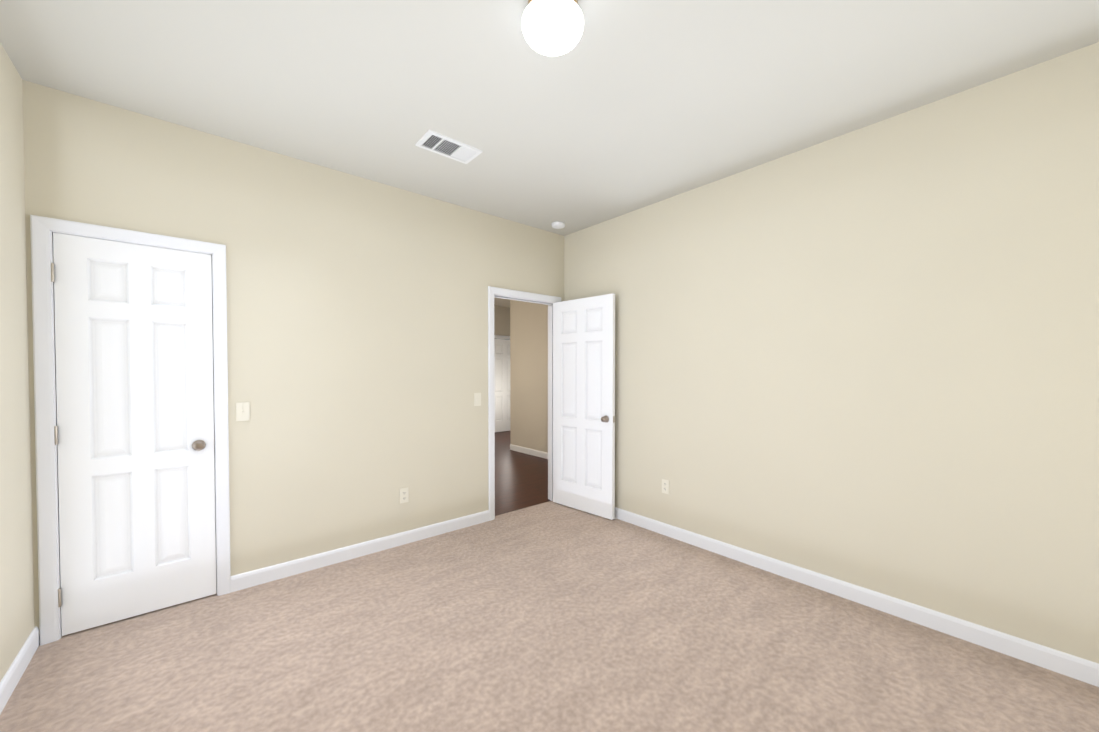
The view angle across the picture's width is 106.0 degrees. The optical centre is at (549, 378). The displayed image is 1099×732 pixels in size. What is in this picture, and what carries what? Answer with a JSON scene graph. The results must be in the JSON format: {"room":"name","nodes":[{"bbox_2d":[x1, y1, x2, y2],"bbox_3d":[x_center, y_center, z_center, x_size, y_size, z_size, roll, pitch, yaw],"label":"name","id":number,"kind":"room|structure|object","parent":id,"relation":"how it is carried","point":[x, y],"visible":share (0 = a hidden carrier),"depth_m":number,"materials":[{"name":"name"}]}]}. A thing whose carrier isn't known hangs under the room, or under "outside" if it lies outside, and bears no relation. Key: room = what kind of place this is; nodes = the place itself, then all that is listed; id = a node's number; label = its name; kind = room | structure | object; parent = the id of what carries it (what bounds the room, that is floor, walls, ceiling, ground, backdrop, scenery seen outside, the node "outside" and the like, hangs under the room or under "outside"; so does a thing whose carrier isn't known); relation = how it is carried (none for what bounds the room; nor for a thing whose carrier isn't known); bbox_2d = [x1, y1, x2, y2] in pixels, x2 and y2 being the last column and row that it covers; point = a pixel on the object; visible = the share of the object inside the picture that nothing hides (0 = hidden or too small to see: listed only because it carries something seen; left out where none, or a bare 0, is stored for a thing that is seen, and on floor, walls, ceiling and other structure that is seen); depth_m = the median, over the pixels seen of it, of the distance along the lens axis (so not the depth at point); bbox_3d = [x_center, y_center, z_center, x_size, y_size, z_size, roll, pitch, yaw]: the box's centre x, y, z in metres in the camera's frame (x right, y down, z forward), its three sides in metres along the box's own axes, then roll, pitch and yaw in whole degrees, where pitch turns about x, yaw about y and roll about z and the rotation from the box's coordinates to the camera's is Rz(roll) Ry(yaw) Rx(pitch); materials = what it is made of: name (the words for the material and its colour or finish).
{"room":"empty bedroom","nodes":[
{"label":"empty bedroom","id":0,"kind":"room"},
{"bbox_2d":[0,43,34,681],"bbox_3d":[-1.272,-0.030,0.456,0.120,2.750,4.240,-1,1,-41],"label":"wall","id":1,"kind":"structure","parent":0,"point":[17,620],"depth_m":1.84,"materials":[{"name":"beige paint"}]},
{"bbox_2d":[0,626,39,713],"bbox_3d":[-1.221,1.297,0.524,0.014,0.095,4.000,-1,1,-41],"label":"baseboard","id":2,"kind":"structure","parent":1,"relation":"attached to","point":[15,671],"depth_m":1.80,"materials":[{"name":"white paint"}]},
{"bbox_2d":[22,80,563,637],"bbox_3d":[-1.228,-0.080,3.211,3.540,2.750,0.120,-1,1,-41],"label":"wall","id":3,"kind":"structure","parent":0,"point":[356,342],"depth_m":2.83,"materials":[{"name":"beige paint"}]},
{"bbox_2d":[30,215,230,644],"bbox_3d":[-2.274,0.281,2.317,0.656,2.062,0.122,-1,1,-41],"label":"door frame","id":4,"kind":"structure","parent":3,"relation":"attached to","point":[55,424],"depth_m":2.09,"materials":[{"name":"white paint"}]},
{"bbox_2d":[51,233,215,635],"bbox_3d":[-2.252,0.287,2.285,0.622,2.030,0.145,-1,1,-41],"label":"closet door","id":5,"kind":"structure","parent":3,"relation":"in","point":[134,434],"depth_m":2.25,"materials":[{"name":"white paint"}]},
{"bbox_2d":[236,402,249,420],"bbox_3d":[-1.892,0.207,2.554,0.070,0.115,0.018,-1,1,-41],"label":"light switch","id":6,"kind":"object","parent":3,"relation":"attached to","point":[242,411],"visible":1,"depth_m":2.56,"materials":[{"name":"beige plastic"}]},
{"bbox_2d":[231,510,488,591],"bbox_3d":[-1.247,1.249,3.130,1.849,0.095,0.014,-1,1,-41],"label":"baseboard","id":7,"kind":"structure","parent":3,"relation":"attached to","point":[245,580],"depth_m":2.96,"materials":[{"name":"white paint"}]},
{"bbox_2d":[399,487,408,503],"bbox_3d":[-1.133,0.915,3.226,0.070,0.115,0.008,-1,1,-41],"label":"electrical outlet","id":8,"kind":"object","parent":3,"relation":"attached to","point":[404,494],"visible":1,"depth_m":3.22,"materials":[{"name":"beige plastic"}]},
{"bbox_2d":[474,393,480,405],"bbox_3d":[-0.629,0.188,3.639,0.070,0.115,0.018,-1,1,-41],"label":"light switch","id":9,"kind":"object","parent":3,"relation":"attached to","point":[477,399],"visible":1,"depth_m":3.64,"materials":[{"name":"beige plastic"}]},
{"bbox_2d":[488,286,560,520],"bbox_3d":[-0.252,0.227,4.045,0.876,2.107,0.138,-1,1,-41],"label":"door frame","id":10,"kind":"structure","parent":3,"relation":"attached to","point":[492,291],"depth_m":3.78,"materials":[{"name":"white paint"}]},
{"bbox_2d":[553,294,614,519],"bbox_3d":[0.309,0.256,3.977,0.752,2.030,0.145,1,1,44],"label":"hall door","id":11,"kind":"structure","parent":10,"relation":"attached to","point":[583,404],"depth_m":3.93,"materials":[{"name":"white paint"}]},
{"bbox_2d":[494,306,509,338],"bbox_3d":[-2.103,-0.172,8.261,5.600,2.750,0.120,-1,1,-41],"label":"wall","id":12,"kind":"structure","parent":0,"point":[501,321],"depth_m":9.08,"materials":[{"name":"paint"}]},
{"bbox_2d":[494,335,509,338],"bbox_3d":[-0.974,0.127,9.148,0.900,2.120,0.015,-1,1,-41],"label":"door frame","id":13,"kind":"structure","parent":12,"relation":"attached to","point":[501,337],"depth_m":9.05,"materials":[{"name":"white paint"}]},
{"bbox_2d":[494,339,510,431],"bbox_3d":[-0.993,0.162,9.171,0.756,2.030,0.145,-1,1,-41],"label":"door","id":14,"kind":"structure","parent":12,"relation":"in","point":[502,378],"depth_m":9.11,"materials":[{"name":"white paint"}]},
{"bbox_2d":[495,431,550,515],"bbox_3d":[-0.843,1.281,6.822,5.600,0.098,4.945,-1,1,-41],"label":"floor","id":15,"kind":"structure","parent":0,"point":[521,480],"depth_m":5.20,"materials":[{"name":"brown wood"}]},
{"bbox_2d":[510,300,547,452],"bbox_3d":[0.193,-0.133,6.160,0.120,2.750,2.500,-1,1,-41],"label":"wall","id":16,"kind":"structure","parent":0,"point":[529,374],"depth_m":6.67,"materials":[{"name":"paint"}]},
{"bbox_2d":[510,444,547,458],"bbox_3d":[0.142,1.195,6.140,0.014,0.095,2.500,-1,1,-41],"label":"baseboard","id":17,"kind":"structure","parent":16,"relation":"attached to","point":[533,452],"depth_m":6.67,"materials":[{"name":"white paint"}]},
{"bbox_2d":[0,0,1098,307],"bbox_3d":[-0.134,-1.531,4.627,7.320,0.100,9.120,-1,1,-41],"label":"ceiling","id":18,"kind":"structure","parent":0,"point":[624,106],"depth_m":1.96,"materials":[{"name":"paint"}]},
{"bbox_2d":[415,130,482,163],"bbox_3d":[-0.627,-1.440,2.595,0.360,0.008,0.210,-1,1,-41],"label":"ceiling vent","id":19,"kind":"object","parent":18,"relation":"in","point":[440,144],"visible":1,"depth_m":2.58,"materials":[{"name":"grey metal"}]},
{"bbox_2d":[522,0,583,55],"bbox_3d":[0.013,-1.346,1.577,0.236,0.158,0.236,-1,1,-41],"label":"ceiling light","id":20,"kind":"object","parent":18,"relation":"attached to","point":[552,27],"visible":1,"depth_m":1.52,"materials":[{"name":"white glass"}]},
{"bbox_2d":[552,221,564,228],"bbox_3d":[0.084,-1.450,3.931,0.128,0.037,0.128,-1,1,-41],"label":"smoke detector","id":21,"kind":"object","parent":18,"relation":"attached to","point":[558,224],"visible":1,"depth_m":3.89,"materials":[{"name":"white plastic"}]},
{"bbox_2d":[0,501,1098,731],"bbox_3d":[0.137,1.374,1.650,3.780,0.100,4.175,-1,1,-41],"label":"floor carpet","id":22,"kind":"object","parent":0,"point":[550,617],"visible":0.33,"depth_m":1.95,"materials":[{"name":"beige carpet"}]},
{"bbox_2d":[564,42,1098,663],"bbox_3d":[1.503,-0.073,2.842,0.120,2.750,4.240,-1,1,-41],"label":"wall","id":23,"kind":"structure","parent":0,"point":[868,356],"depth_m":2.28,"materials":[{"name":"beige paint"}]},
{"bbox_2d":[662,479,668,493],"bbox_3d":[0.952,0.892,3.402,0.008,0.115,0.070,-1,1,-41],"label":"electrical outlet","id":24,"kind":"object","parent":23,"relation":"attached to","point":[665,486],"visible":1,"depth_m":3.40,"materials":[{"name":"beige plastic"}]},
{"bbox_2d":[615,507,1098,686],"bbox_3d":[1.452,1.255,2.822,0.014,0.095,4.000,-1,1,-41],"label":"baseboard","id":25,"kind":"structure","parent":23,"relation":"attached to","point":[1072,666],"depth_m":2.27,"materials":[{"name":"white paint"}]}
]}

